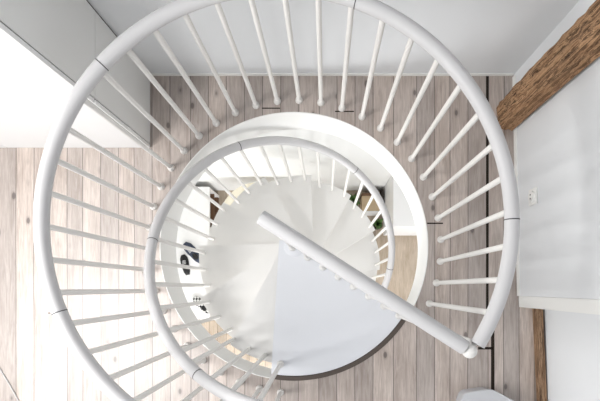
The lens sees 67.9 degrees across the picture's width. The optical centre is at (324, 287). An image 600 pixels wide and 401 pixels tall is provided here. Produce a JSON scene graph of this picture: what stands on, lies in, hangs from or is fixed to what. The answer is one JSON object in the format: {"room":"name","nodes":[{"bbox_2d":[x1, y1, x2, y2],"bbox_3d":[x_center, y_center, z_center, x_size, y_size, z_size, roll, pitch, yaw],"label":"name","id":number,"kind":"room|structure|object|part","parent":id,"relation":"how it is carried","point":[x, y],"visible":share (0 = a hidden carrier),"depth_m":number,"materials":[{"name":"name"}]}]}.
{"room":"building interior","nodes":[
{"label":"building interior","id":0,"kind":"room"},
{"bbox_2d":[0,76,536,400],"bbox_3d":[-0.830,0.700,2.532,4.340,0.050,3.800,0,90,0],"label":"floor","id":1,"kind":"structure","parent":0,"point":[36,361],"depth_m":2.51,"materials":[{"name":"wood"}]},
{"bbox_2d":[0,368,18,400],"bbox_3d":[-1.740,0.629,2.503,0.030,0.007,0.610,-30,90,0],"label":"cable","id":2,"kind":"object","parent":1,"relation":"on","point":[0,368],"visible":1,"depth_m":2.50,"materials":[{"name":"white plastic"}]},
{"bbox_2d":[0,0,149,147],"bbox_3d":[-1.693,-0.994,1.532,1.414,1.949,0.408,0,90,0],"label":"wardrobe","id":3,"kind":"object","parent":1,"relation":"on","point":[46,46],"visible":0.93,"depth_m":1.85,"materials":[{"name":"white laminate"}]},
{"bbox_3d":[-1.388,-0.799,1.230,0.804,1.346,0.019,0,90,0],"label":"door","id":4,"kind":"part","parent":3,"relation":"part of","materials":[{"name":"white laminate"}]},
{"bbox_3d":[-0.988,-1.001,1.232,0.004,1.349,0.374,0,90,0],"label":"panel","id":5,"kind":"part","parent":3,"relation":"part of","materials":[{"name":"white wood"}]},
{"bbox_3d":[-1.388,-0.799,2.209,0.804,0.594,0.019,0,90,0],"label":"door","id":6,"kind":"part","parent":3,"relation":"part of","materials":[{"name":"white laminate"}]},
{"bbox_3d":[-0.988,-1.001,2.208,0.004,0.597,0.374,0,90,0],"label":"panel","id":7,"kind":"part","parent":3,"relation":"part of","materials":[{"name":"white wood"}]},
{"bbox_2d":[33,0,519,400],"bbox_3d":[-0.169,-0.232,2.021,1.703,0.972,1.701,0,90,0],"label":"balustrade","id":8,"kind":"object","parent":1,"relation":"on","point":[123,44],"visible":0.9,"depth_m":1.57,"materials":[{"name":"white metal"}]},
{"bbox_2d":[456,387,513,400],"bbox_3d":[0.900,0.719,2.446,0.354,0.119,0.420,-39,90,0],"label":"plastic tub","id":9,"kind":"object","parent":1,"relation":"on","point":[478,393],"visible":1,"depth_m":2.39,"materials":[{"name":"white plastic"}]},
{"bbox_2d":[496,0,599,130],"bbox_3d":[1.009,-0.958,1.056,0.102,2.900,0.158,0,90,0],"label":"timber post","id":10,"kind":"object","parent":1,"relation":"on","point":[578,47],"visible":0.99,"depth_m":1.90,"materials":[{"name":"brown wood"}]},
{"bbox_2d":[195,129,391,189],"bbox_3d":[0.060,-1.180,3.938,3.680,2.338,0.120,0,90,0],"label":"wall","id":11,"kind":"structure","parent":0,"point":[371,167],"depth_m":4.07,"materials":[{"name":"white paint"}]},
{"bbox_2d":[160,112,427,377],"bbox_3d":[-0.175,-0.235,2.636,1.513,0.266,1.513,0,90,0],"label":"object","id":12,"kind":"structure","parent":11,"relation":"attached to","point":[251,128],"depth_m":2.62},
{"bbox_2d":[202,190,417,367],"bbox_3d":[0.060,0.540,5.132,3.680,0.050,3.320,0,90,0],"label":"floor","id":13,"kind":"structure","parent":0,"point":[406,247],"depth_m":5.11,"materials":[{"name":"brown wood"}]},
{"bbox_2d":[176,187,218,319],"bbox_3d":[-1.435,-0.365,4.881,0.450,0.449,1.390,0,90,0],"label":"bench","id":14,"kind":"object","parent":13,"relation":"on","point":[195,200],"visible":0.29,"depth_m":4.66,"materials":[{"name":"white laminate"}]},
{"bbox_2d":[180,253,190,275],"bbox_3d":[-1.456,-0.244,4.622,0.091,0.068,0.229,-14,90,0],"label":"shoe","id":15,"kind":"object","parent":14,"relation":"on","point":[184,259],"visible":0.81,"depth_m":4.62,"materials":[{"name":"black leather"}]},
{"bbox_2d":[183,241,198,262],"bbox_3d":[-1.375,-0.368,4.615,0.110,0.083,0.278,-42,90,0],"label":"shoe","id":16,"kind":"object","parent":14,"relation":"on","point":[194,255],"visible":0.67,"depth_m":4.60,"materials":[{"name":"blue fabric"}]},
{"bbox_2d":[192,295,208,313],"bbox_3d":[-1.287,0.176,4.621,0.238,0.070,0.094,45,90,0],"label":"shoe","id":17,"kind":"object","parent":14,"relation":"on","point":[195,298],"visible":0.65,"depth_m":4.61,"materials":[{"name":"white fabric"}]},
{"bbox_2d":[210,194,213,226],"bbox_3d":[-1.430,-0.840,4.897,0.420,0.020,0.390,0,90,0],"label":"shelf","id":18,"kind":"object","parent":14,"relation":"attached to","point":[211,195],"depth_m":4.89,"materials":[{"name":"brown wood"}]},
{"bbox_3d":[-1.438,-1.048,4.896,0.445,0.419,0.025,0,90,0],"label":"panel","id":19,"kind":"part","parent":14,"relation":"part of","materials":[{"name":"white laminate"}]},
{"bbox_2d":[214,197,218,217],"bbox_3d":[-1.430,-0.840,5.091,0.420,0.029,0.390,0,90,0],"label":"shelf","id":20,"kind":"object","parent":14,"relation":"attached to","point":[216,199],"depth_m":5.08,"materials":[{"name":"brown wood"}]},
{"bbox_2d":[224,182,254,204],"bbox_3d":[-0.668,-0.662,4.782,0.800,0.649,0.800,0,90,0],"label":"round table","id":21,"kind":"object","parent":13,"relation":"on","point":[229,200],"visible":0.05,"depth_m":4.46,"materials":[{"name":"beige paint"}]},
{"bbox_2d":[143,136,476,400],"bbox_3d":[-0.175,-0.173,3.320,1.417,3.570,1.538,0,90,0],"label":"spiral staircase","id":22,"kind":"structure","parent":13,"relation":"on","point":[288,269],"depth_m":2.51,"materials":[{"name":"white metal"}]},
{"bbox_3d":[0.133,-0.020,1.561,0.848,0.054,0.054,33,90,0],"label":"guard rail","id":23,"kind":"part","parent":22,"relation":"part of","materials":[{"name":"white metal"}]},
{"bbox_2d":[349,194,360,205],"bbox_3d":[0.309,-0.958,4.976,0.163,0.260,0.167,0,90,0],"label":"potted plant","id":24,"kind":"object","parent":13,"relation":"on","point":[352,198],"visible":0.37,"depth_m":4.89,"materials":[{"name":"green plant"}]},
{"bbox_2d":[360,193,378,215],"bbox_3d":[0.500,-0.932,4.976,0.200,0.259,0.205,0,90,0],"label":"wooden crate","id":25,"kind":"object","parent":13,"relation":"on","point":[373,209],"visible":0.52,"depth_m":4.87,"materials":[{"name":"brown wood"}]},
{"bbox_2d":[373,218,382,229],"bbox_3d":[0.592,-0.717,4.997,0.138,0.218,0.115,-43,90,0],"label":"potted plant","id":26,"kind":"object","parent":13,"relation":"on","point":[378,223],"visible":0.9,"depth_m":4.92,"materials":[{"name":"green plant"}]},
{"bbox_2d":[379,189,383,210],"bbox_3d":[0.635,-0.978,4.994,0.032,0.224,0.215,0,90,0],"label":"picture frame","id":27,"kind":"object","parent":13,"relation":"on","point":[382,190],"visible":0.42,"depth_m":4.89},
{"bbox_2d":[383,176,416,235],"bbox_3d":[0.970,-0.845,4.681,0.630,0.849,0.540,0,90,0],"label":"wall","id":28,"kind":"structure","parent":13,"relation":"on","point":[400,213],"depth_m":4.26,"materials":[{"name":"white paint"}]},
{"bbox_3d":[0.815,-0.605,4.662,0.306,0.760,0.020,0,90,0],"label":"door","id":29,"kind":"part","parent":28,"relation":"part of","materials":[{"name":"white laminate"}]},
{"bbox_2d":[87,0,578,74],"bbox_3d":[-0.830,-1.260,1.086,4.340,3.358,0.120,0,90,0],"label":"wall","id":30,"kind":"structure","parent":0,"point":[486,36],"depth_m":2.10,"materials":[{"name":"white paint"}]},
{"bbox_2d":[151,73,513,75],"bbox_3d":[0.035,-1.198,2.496,2.040,0.022,0.005,0,90,0],"label":"baseboard","id":31,"kind":"structure","parent":30,"relation":"attached to","point":[153,74],"depth_m":2.49,"materials":[{"name":"white paint"}]},
{"bbox_2d":[513,0,599,298],"bbox_3d":[1.201,-0.578,0.957,0.278,3.100,1.245,0,90,0],"label":"wall","id":32,"kind":"structure","parent":0,"point":[558,144],"depth_m":2.02,"materials":[{"name":"white paint"}]},
{"bbox_2d":[512,75,519,295],"bbox_3d":[1.072,-0.571,2.492,0.006,0.030,1.231,-1,90,0],"label":"baseboard","id":33,"kind":"structure","parent":32,"relation":"attached to","point":[514,76],"depth_m":2.48,"materials":[{"name":"white paint"}]},
{"bbox_2d":[528,187,537,205],"bbox_3d":[1.067,-0.470,2.292,0.020,0.084,0.084,0,90,0],"label":"wall socket","id":34,"kind":"object","parent":32,"relation":"attached to","point":[533,193],"visible":1,"depth_m":2.27,"materials":[{"name":"white paint"}]},
{"bbox_2d":[519,296,599,314],"bbox_3d":[1.216,0.079,0.957,0.248,3.100,0.066,0,90,0],"label":"trim","id":35,"kind":"structure","parent":32,"relation":"attached to","point":[588,306],"depth_m":2.04,"materials":[{"name":"white paint"}]},
{"bbox_2d":[543,309,599,400],"bbox_3d":[1.321,1.354,0.957,0.198,3.100,2.492,0,90,0],"label":"wall","id":36,"kind":"structure","parent":0,"point":[571,339],"depth_m":2.21,"materials":[{"name":"white paint"}]},
{"bbox_2d":[532,308,546,400],"bbox_3d":[1.210,0.606,2.484,0.038,0.044,0.991,-3,90,0],"label":"wooden beam","id":37,"kind":"structure","parent":36,"relation":"attached to","point":[538,325],"depth_m":2.46,"materials":[{"name":"brown wood"}]}
]}

